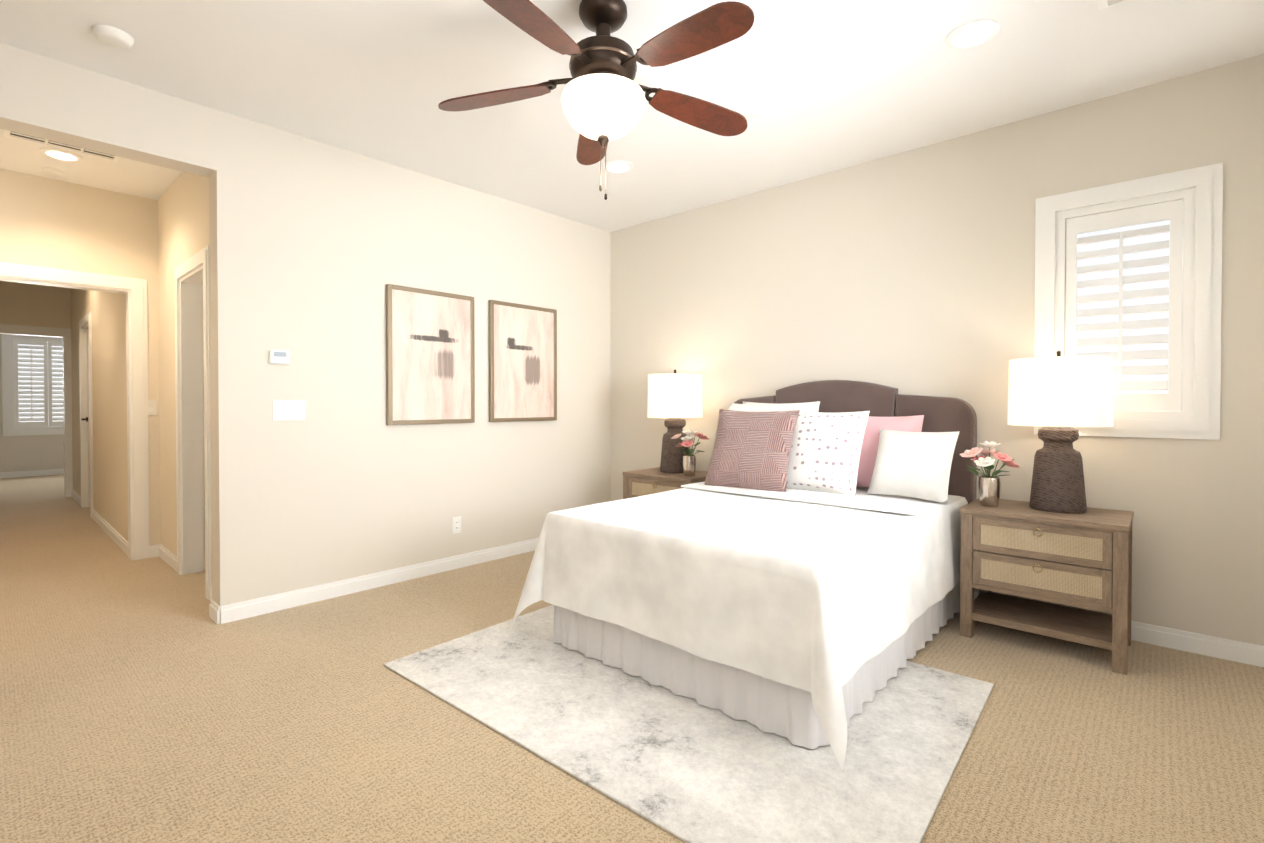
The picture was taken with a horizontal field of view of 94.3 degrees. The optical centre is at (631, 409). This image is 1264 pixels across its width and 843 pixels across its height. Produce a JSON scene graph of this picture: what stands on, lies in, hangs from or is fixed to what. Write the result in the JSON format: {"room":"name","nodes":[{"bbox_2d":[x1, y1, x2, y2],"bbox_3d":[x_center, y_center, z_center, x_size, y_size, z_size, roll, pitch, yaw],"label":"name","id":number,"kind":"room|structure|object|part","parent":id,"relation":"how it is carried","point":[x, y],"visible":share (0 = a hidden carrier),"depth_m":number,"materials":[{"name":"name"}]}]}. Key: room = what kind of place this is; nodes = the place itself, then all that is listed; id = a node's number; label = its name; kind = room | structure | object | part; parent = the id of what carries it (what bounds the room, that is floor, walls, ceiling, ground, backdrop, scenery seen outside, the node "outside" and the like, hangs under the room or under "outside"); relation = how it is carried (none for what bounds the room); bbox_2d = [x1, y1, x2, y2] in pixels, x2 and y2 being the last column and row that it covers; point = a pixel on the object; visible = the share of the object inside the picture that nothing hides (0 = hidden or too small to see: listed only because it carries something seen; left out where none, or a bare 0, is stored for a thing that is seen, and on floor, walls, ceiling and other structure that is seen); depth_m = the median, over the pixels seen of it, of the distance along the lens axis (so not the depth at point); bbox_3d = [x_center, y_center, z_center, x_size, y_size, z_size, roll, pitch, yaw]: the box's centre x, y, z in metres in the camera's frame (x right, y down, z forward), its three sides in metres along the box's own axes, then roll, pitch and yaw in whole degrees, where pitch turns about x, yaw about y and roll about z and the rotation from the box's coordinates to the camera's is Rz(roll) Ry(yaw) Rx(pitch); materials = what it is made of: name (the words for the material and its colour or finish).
{"room":"bedroom","nodes":[
{"label":"bedroom","id":0,"kind":"room"},
{"bbox_2d":[0,334,63,471],"bbox_3d":[-9.960,-0.294,9.256,0.120,2.740,3.700,1,1,42],"label":"wall","id":1,"kind":"structure","parent":0,"point":[31,452],"depth_m":9.44,"materials":[{"name":"beige paint"}]},
{"bbox_2d":[0,469,63,477],"bbox_3d":[-9.910,1.031,9.226,0.015,0.092,3.700,1,1,42],"label":"baseboard","id":2,"kind":"structure","parent":1,"relation":"attached to","point":[51,471],"depth_m":9.46,"materials":[{"name":"white wood"}]},
{"bbox_2d":[2,334,63,435],"bbox_3d":[-9.600,-0.428,9.637,0.142,1.676,1.026,1,1,42],"label":"window shutter","id":3,"kind":"object","parent":1,"relation":"attached to","point":[12,424],"visible":0.71,"depth_m":9.46,"materials":[{"name":"white wood"}]},
{"bbox_2d":[0,281,70,328],"bbox_3d":[-7.511,-0.269,7.044,0.120,2.740,3.700,1,1,42],"label":"wall","id":4,"kind":"structure","parent":0,"point":[24,304],"depth_m":7.17,"materials":[{"name":"beige paint"}]},
{"bbox_2d":[0,324,72,496],"bbox_3d":[-7.434,0.041,7.120,0.138,2.120,0.990,1,1,42],"label":"trim","id":5,"kind":"structure","parent":4,"relation":"attached to","point":[64,334],"depth_m":7.38,"materials":[{"name":"white wood"}]},
{"bbox_2d":[0,169,160,544],"bbox_3d":[-4.155,-0.234,4.046,0.120,2.740,1.390,1,1,42],"label":"wall","id":6,"kind":"structure","parent":0,"point":[51,223],"depth_m":4.23,"materials":[{"name":"beige paint"}]},
{"bbox_2d":[0,262,149,559],"bbox_3d":[-4.102,0.075,4.109,0.156,2.120,1.090,1,1,42],"label":"trim","id":7,"kind":"structure","parent":6,"relation":"attached to","point":[134,290],"depth_m":4.41,"materials":[{"name":"white wood"}]},
{"bbox_2d":[148,400,156,414],"bbox_3d":[-3.678,-0.019,4.480,0.010,0.118,0.076,1,1,42],"label":"light switch","id":8,"kind":"object","parent":6,"relation":"attached to","point":[152,407],"visible":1,"depth_m":4.49,"materials":[{"name":"white plastic"}]},
{"bbox_2d":[70,288,127,541],"bbox_3d":[-5.471,-0.257,6.036,4.500,2.740,0.120,1,1,42],"label":"wall","id":9,"kind":"structure","parent":0,"point":[109,411],"depth_m":5.36,"materials":[{"name":"beige paint"}]},
{"bbox_2d":[71,489,80,505],"bbox_3d":[-6.684,1.055,7.057,1.110,0.092,0.015,1,1,42],"label":"baseboard","id":10,"kind":"structure","parent":9,"relation":"attached to","point":[74,495],"depth_m":7.05,"materials":[{"name":"white wood"}]},
{"bbox_2d":[81,330,89,506],"bbox_3d":[-5.886,0.099,6.371,0.760,1.996,0.097,1,1,42],"label":"hall door","id":11,"kind":"structure","parent":9,"relation":"in","point":[87,419],"depth_m":6.58,"materials":[{"name":"white paint"}]},
{"bbox_2d":[79,311,93,517],"bbox_3d":[-5.870,0.049,6.388,0.980,2.120,0.138,1,1,42],"label":"door frame","id":12,"kind":"structure","parent":9,"relation":"attached to","point":[85,323],"depth_m":6.61,"materials":[{"name":"white wood"}]},
{"bbox_2d":[92,509,127,555],"bbox_3d":[-4.695,1.076,5.261,2.290,0.092,0.015,1,1,42],"label":"baseboard","id":13,"kind":"structure","parent":9,"relation":"attached to","point":[105,526],"depth_m":5.13,"materials":[{"name":"white wood"}]},
{"bbox_2d":[158,172,208,555],"bbox_3d":[-2.966,-0.234,3.990,1.960,2.740,0.120,1,1,42],"label":"wall","id":14,"kind":"structure","parent":0,"point":[183,217],"depth_m":4.23,"materials":[{"name":"beige paint"}]},
{"bbox_2d":[152,544,176,571],"bbox_3d":[-3.414,1.087,4.315,0.640,0.092,0.020,1,1,42],"label":"baseboard","id":15,"kind":"structure","parent":14,"relation":"attached to","point":[158,550],"depth_m":4.37,"materials":[{"name":"white wood"}]},
{"bbox_2d":[174,245,211,599],"bbox_3d":[-2.800,0.078,3.842,0.890,2.120,0.156,1,1,42],"label":"door frame","id":16,"kind":"structure","parent":14,"relation":"attached to","point":[193,414],"depth_m":4.04,"materials":[{"name":"white wood"}]},
{"bbox_2d":[209,585,212,608],"bbox_3d":[-2.401,1.097,3.400,0.310,0.092,0.020,1,1,42],"label":"baseboard","id":17,"kind":"structure","parent":14,"relation":"attached to","point":[210,605],"depth_m":3.48,"materials":[{"name":"white"}]},
{"bbox_2d":[0,43,610,605],"bbox_3d":[-1.788,-0.230,3.713,0.160,2.740,4.570,1,1,42],"label":"wall","id":18,"kind":"structure","parent":0,"point":[316,247],"depth_m":3.59,"materials":[{"name":"beige paint"}]},
{"bbox_2d":[267,349,289,364],"bbox_3d":[-2.003,-0.298,3.331,0.029,0.085,0.115,1,1,42],"label":"thermostat","id":19,"kind":"object","parent":18,"relation":"attached to","point":[278,357],"visible":1,"depth_m":3.32,"materials":[{"name":"white plastic"}]},
{"bbox_2d":[273,400,304,420],"bbox_3d":[-1.976,0.003,3.380,0.010,0.118,0.168,1,1,42],"label":"light switch","id":20,"kind":"object","parent":18,"relation":"attached to","point":[287,410],"visible":1,"depth_m":3.38,"materials":[{"name":"white plastic"}]},
{"bbox_2d":[212,538,538,623],"bbox_3d":[-1.215,1.088,4.232,0.015,0.092,2.975,1,1,42],"label":"baseboard","id":21,"kind":"structure","parent":18,"relation":"attached to","point":[268,604],"depth_m":3.67,"materials":[{"name":"white wood"}]},
{"bbox_2d":[386,284,474,424],"bbox_3d":[-1.368,-0.359,4.027,0.035,0.910,0.640,1,1,42],"label":"picture frame","id":22,"kind":"object","parent":18,"relation":"attached to","point":[430,359],"visible":0.98,"depth_m":4.00,"materials":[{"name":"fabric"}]},
{"bbox_2d":[452,516,460,533],"bbox_3d":[-1.252,0.824,4.192,0.008,0.118,0.072,1,1,42],"label":"outlet","id":23,"kind":"object","parent":18,"relation":"attached to","point":[456,524],"visible":1,"depth_m":4.19,"materials":[{"name":"white plastic"}]},
{"bbox_2d":[488,300,556,421],"bbox_3d":[-0.845,-0.366,4.605,0.035,0.910,0.640,1,1,42],"label":"picture frame","id":24,"kind":"object","parent":18,"relation":"attached to","point":[522,362],"visible":0.98,"depth_m":4.58,"materials":[{"name":"paper"}]},
{"bbox_2d":[0,474,1263,842],"bbox_3d":[-4.174,1.173,5.205,14.320,0.100,5.820,1,1,42],"label":"floor","id":25,"kind":"structure","parent":0,"point":[148,700],"depth_m":2.12,"materials":[{"name":"beige carpet"}]},
{"bbox_2d":[622,467,707,498],"bbox_3d":[0.324,0.806,4.497,0.658,0.650,0.471,1,1,42],"label":"nightstand","id":26,"kind":"object","parent":25,"relation":"on","point":[641,482],"visible":0.27,"depth_m":4.38,"materials":[{"name":"brown wood"}]},
{"bbox_2d":[648,369,702,472],"bbox_3d":[0.333,0.082,4.543,0.424,0.795,0.424,1,1,42],"label":"lamp","id":27,"kind":"object","parent":26,"relation":"on","point":[674,398],"visible":0.92,"depth_m":4.39,"materials":[{"name":"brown fabric"}]},
{"bbox_2d":[671,430,709,476],"bbox_3d":[0.421,0.315,4.273,0.235,0.335,0.263,1,1,42],"label":"vase","id":28,"kind":"object","parent":26,"relation":"on","point":[689,464],"visible":1,"depth_m":4.24,"materials":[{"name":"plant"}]},
{"bbox_2d":[384,605,993,842],"bbox_3d":[0.198,1.147,2.541,2.183,0.010,1.623,1,1,42],"label":"rug","id":29,"kind":"object","parent":25,"relation":"on","point":[686,769],"visible":0.6,"depth_m":2.02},
{"bbox_2d":[510,380,976,772],"bbox_3d":[0.702,0.473,3.108,1.717,1.322,2.113,1,1,42],"label":"bed","id":30,"kind":"object","parent":29,"relation":"on","point":[789,567],"visible":1,"depth_m":2.55,"materials":[{"name":"white fabric"}]},
{"bbox_3d":[1.349,0.464,3.889,1.630,1.322,0.088,1,1,42],"label":"headboard","id":31,"kind":"part","parent":30,"relation":"part of","materials":[{"name":"brown fabric"}]},
{"bbox_2d":[856,415,923,487],"bbox_3d":[1.475,0.255,3.527,0.500,0.453,0.184,1,1,42],"label":"pillow","id":32,"kind":"object","parent":30,"relation":"on","point":[876,427],"depth_m":3.48,"materials":[{"name":"pink"}]},
{"bbox_2d":[867,429,959,503],"bbox_3d":[1.549,0.299,3.251,0.457,0.371,0.239,1,1,42],"label":"pillow","id":33,"kind":"object","parent":30,"relation":"on","point":[906,464],"depth_m":3.19,"materials":[{"name":"white fabric"}]},
{"bbox_2d":[960,498,1133,674],"bbox_3d":[2.061,0.824,2.928,0.658,0.650,0.471,1,1,42],"label":"nightstand","id":34,"kind":"object","parent":25,"relation":"on","point":[1026,550],"visible":0.94,"depth_m":2.78,"materials":[{"name":"brown wood"}]},
{"bbox_2d":[960,441,1019,506],"bbox_3d":[1.839,0.330,3.019,0.248,0.333,0.231,1,1,42],"label":"vase","id":35,"kind":"object","parent":34,"relation":"on","point":[989,490],"visible":1,"depth_m":3.00,"materials":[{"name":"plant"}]},
{"bbox_2d":[1008,350,1112,513],"bbox_3d":[2.125,0.100,2.924,0.424,0.795,0.424,1,1,42],"label":"lamp","id":36,"kind":"object","parent":34,"relation":"on","point":[1059,396],"visible":1,"depth_m":2.82,"materials":[{"name":"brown fabric"}]},
{"bbox_2d":[0,0,1263,231],"bbox_3d":[-4.174,-1.677,5.172,14.320,0.120,5.820,1,1,42],"label":"ceiling","id":37,"kind":"structure","parent":0,"point":[820,86],"depth_m":2.78,"materials":[{"name":"white paint"}]},
{"bbox_2d":[42,167,64,176],"bbox_3d":[-3.871,-1.587,3.922,0.112,0.029,0.112,1,1,42],"label":"smoke detector","id":38,"kind":"object","parent":37,"relation":"attached to","point":[50,171],"visible":1,"depth_m":3.90,"materials":[{"name":"white plastic"}]},
{"bbox_2d":[39,148,82,161],"bbox_3d":[-3.574,-1.593,3.674,0.200,0.011,0.200,1,1,42],"label":"recessed light","id":39,"kind":"object","parent":37,"relation":"in","point":[59,154],"visible":0.94,"depth_m":3.67,"materials":[{"name":"white"}]},
{"bbox_2d":[4,130,119,161],"bbox_3d":[-3.374,-1.589,3.493,0.300,0.017,0.500,1,1,42],"label":"ceiling vent","id":40,"kind":"object","parent":37,"relation":"in","point":[50,143],"visible":0.46,"depth_m":3.53,"materials":[{"name":"white metal"}]},
{"bbox_2d":[93,24,133,48],"bbox_3d":[-2.190,-1.568,2.477,0.132,0.035,0.132,1,1,42],"label":"smoke detector","id":41,"kind":"object","parent":37,"relation":"attached to","point":[113,37],"visible":1,"depth_m":2.45,"materials":[{"name":"white plastic"}]},
{"bbox_2d":[438,0,754,199],"bbox_3d":[-0.084,-1.202,2.262,1.276,0.763,1.312,1,1,42],"label":"fan","id":42,"kind":"object","parent":37,"relation":"hanging from","point":[602,100],"visible":1,"depth_m":2.20,"materials":[{"name":"brown wood"}]},
{"bbox_2d":[603,160,632,172],"bbox_3d":[-0.093,-1.596,3.858,0.200,0.011,0.200,1,1,42],"label":"recessed light","id":43,"kind":"object","parent":37,"relation":"in","point":[617,166],"visible":0.98,"depth_m":3.85,"materials":[{"name":"white"}]},
{"bbox_2d":[745,112,756,118],"bbox_3d":[0.643,-1.590,3.166,0.068,0.007,0.068,1,1,42],"label":"cap","id":44,"kind":"object","parent":37,"relation":"attached to","point":[749,115],"visible":1,"depth_m":3.16,"materials":[{"name":"white plastic"}]},
{"bbox_2d":[945,19,999,49],"bbox_3d":[1.435,-1.580,2.477,0.200,0.011,0.200,1,1,42],"label":"recessed light","id":45,"kind":"object","parent":37,"relation":"in","point":[972,34],"visible":1,"depth_m":2.47,"materials":[{"name":"white"}]},
{"bbox_2d":[1097,0,1127,9],"bbox_3d":[1.921,-1.573,2.119,0.380,0.018,0.200,1,1,42],"label":"ceiling vent","id":46,"kind":"object","parent":37,"relation":"in","point":[1103,4],"visible":1,"depth_m":2.27,"materials":[{"name":"white"}]},
{"bbox_2d":[610,54,1263,645],"bbox_3d":[1.387,-0.234,4.005,4.480,2.740,0.120,1,1,42],"label":"wall","id":47,"kind":"structure","parent":0,"point":[910,272],"depth_m":3.38,"materials":[{"name":"beige paint"}]},
{"bbox_2d":[974,591,1263,666],"bbox_3d":[1.349,1.091,3.963,4.180,0.092,0.015,1,1,42],"label":"baseboard","id":48,"kind":"structure","parent":47,"relation":"attached to","point":[1226,649],"depth_m":2.76,"materials":[{"name":"white wood"}]},
{"bbox_2d":[1034,163,1222,439],"bbox_3d":[2.493,-0.502,2.988,0.716,1.276,0.142,1,1,42],"label":"window shutter","id":49,"kind":"object","parent":47,"relation":"attached to","point":[1192,322],"visible":0.85,"depth_m":2.89,"materials":[{"name":"white wood"}]}
]}

